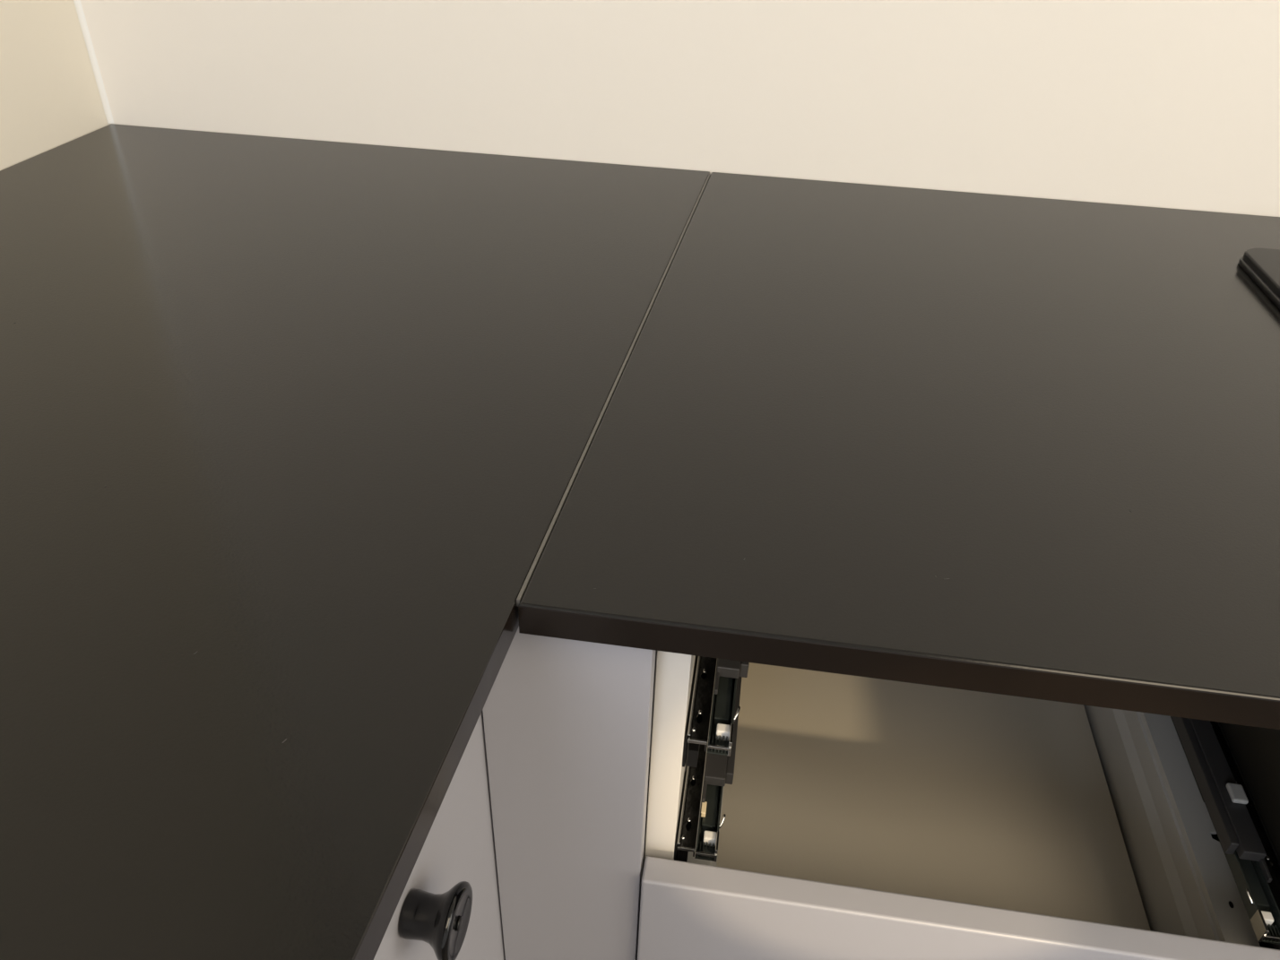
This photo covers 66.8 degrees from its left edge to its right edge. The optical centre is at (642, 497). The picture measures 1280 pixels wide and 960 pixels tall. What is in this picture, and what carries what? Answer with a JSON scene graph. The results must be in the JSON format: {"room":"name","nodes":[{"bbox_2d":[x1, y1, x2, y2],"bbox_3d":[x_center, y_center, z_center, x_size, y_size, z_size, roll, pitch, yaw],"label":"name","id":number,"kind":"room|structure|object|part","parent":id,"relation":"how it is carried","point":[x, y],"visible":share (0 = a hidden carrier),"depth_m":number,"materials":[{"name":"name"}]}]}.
{"room":"kitchen","nodes":[
{"label":"kitchen","id":0,"kind":"room"},
{"bbox_2d":[0,0,110,170],"bbox_3d":[-0.956,0.339,-0.620,0.120,2.518,3.611,8,36,8],"label":"wall","id":1,"kind":"structure","parent":0,"point":[50,99],"depth_m":0.93,"materials":[{"name":"beige paint"}]},
{"bbox_2d":[642,756,650,871],"bbox_3d":[0.877,1.611,-0.078,4.500,0.050,3.920,6,36,5],"label":"floor","id":2,"kind":"structure","parent":0,"point":[649,756],"depth_m":1.41,"materials":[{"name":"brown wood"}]},
{"bbox_2d":[373,626,655,959],"bbox_3d":[-0.456,0.681,0.262,0.676,0.800,1.241,8,36,8],"label":"base cabinet","id":3,"kind":"object","parent":2,"relation":"on","point":[448,907],"depth_m":0.54,"materials":[{"name":"white wood"}]},
{"bbox_2d":[0,123,709,959],"bbox_3d":[-0.435,0.207,0.219,0.632,0.018,1.984,8,36,8],"label":"countertop","id":4,"kind":"structure","parent":3,"relation":"on","point":[335,406],"depth_m":0.51,"materials":[{"name":"black laminate"}]},
{"bbox_3d":[-0.095,0.192,0.442,0.027,0.036,0.036,6,36,5],"label":"knob","id":5,"kind":"part","parent":3,"relation":"part of","materials":[{"name":"black"}]},
{"bbox_3d":[-0.051,0.373,0.709,0.089,0.799,0.016,6,36,5],"label":"corner filler panel","id":6,"kind":"part","parent":3,"relation":"part of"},
{"bbox_2d":[637,650,1279,959],"bbox_3d":[0.235,0.266,0.941,0.408,0.880,0.609,6,36,5],"label":"base cabinet","id":7,"kind":"object","parent":2,"relation":"on","point":[793,814],"visible":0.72,"depth_m":0.71,"materials":[{"name":"white wood"}]},
{"bbox_3d":[0.045,0.204,0.947,0.018,0.800,0.583,6,36,5],"label":"panel","id":8,"kind":"part","parent":7,"relation":"part of","materials":[{"name":"white plastic"}]},
{"bbox_3d":[0.063,0.078,0.809,0.011,0.034,0.511,6,36,5],"label":"mounting rail","id":9,"kind":"part","parent":7,"relation":"part of","materials":[{"name":"metal"}]},
{"bbox_3d":[0.066,-0.003,0.751,0.011,0.034,0.511,6,36,5],"label":"mounting rail","id":10,"kind":"part","parent":7,"relation":"part of","materials":[{"name":"metal"}]},
{"bbox_3d":[0.065,0.144,0.836,0.028,0.092,0.494,6,36,5],"label":"drawer","id":11,"kind":"part","parent":7,"relation":"part of","materials":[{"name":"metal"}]},
{"bbox_2d":[516,172,1279,729],"bbox_3d":[0.828,-0.037,0.629,1.699,0.018,0.649,6,36,5],"label":"countertop","id":12,"kind":"structure","parent":7,"relation":"on","point":[1001,380],"depth_m":0.56,"materials":[{"name":"black laminate"}]},
{"bbox_2d":[1238,247,1279,309],"bbox_3d":[0.747,-0.037,0.599,0.570,0.011,0.479,6,36,5],"label":"induction hob","id":13,"kind":"object","parent":12,"relation":"in","point":[1262,265],"visible":1,"depth_m":0.78,"materials":[{"name":"black glass"}]},
{"bbox_3d":[0.229,0.195,0.844,0.313,0.012,0.494,6,36,5],"label":"drawer","id":14,"kind":"part","parent":7,"relation":"part of","materials":[{"name":"beige wood"}]},
{"bbox_3d":[0.198,0.325,0.622,0.405,0.198,0.018,6,36,5],"label":"drawer","id":15,"kind":"part","parent":7,"relation":"part of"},
{"bbox_3d":[0.397,0.182,0.804,0.028,0.092,0.494,6,36,5],"label":"drawer","id":16,"kind":"part","parent":7,"relation":"part of","materials":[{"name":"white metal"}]},
{"bbox_3d":[0.431,0.248,0.909,0.018,0.800,0.583,6,36,5],"label":"panel","id":17,"kind":"part","parent":7,"relation":"part of","materials":[{"name":"black plastic"}]},
{"bbox_2d":[1226,782,1248,804],"bbox_3d":[0.383,0.191,0.626,0.009,0.004,0.014,6,36,5],"label":"metal clip","id":18,"kind":"object","parent":7,"relation":"on","point":[1236,793],"depth_m":0.63,"materials":[{"name":"grey plastic"}]},
{"bbox_3d":[0.416,0.117,0.775,0.011,0.034,0.511,6,36,5],"label":"mounting rail","id":19,"kind":"part","parent":7,"relation":"part of","materials":[{"name":"metal"}]},
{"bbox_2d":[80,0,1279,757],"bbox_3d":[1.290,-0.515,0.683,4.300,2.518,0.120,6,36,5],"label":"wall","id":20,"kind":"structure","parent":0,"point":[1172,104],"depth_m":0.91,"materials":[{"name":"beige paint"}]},
{"bbox_2d":[73,0,114,124],"bbox_3d":[-0.531,-1.047,0.545,0.006,1.620,0.006,6,36,5],"label":"trim","id":21,"kind":"structure","parent":20,"relation":"attached to","point":[77,3],"depth_m":0.98,"materials":[{"name":"white"}]}
]}

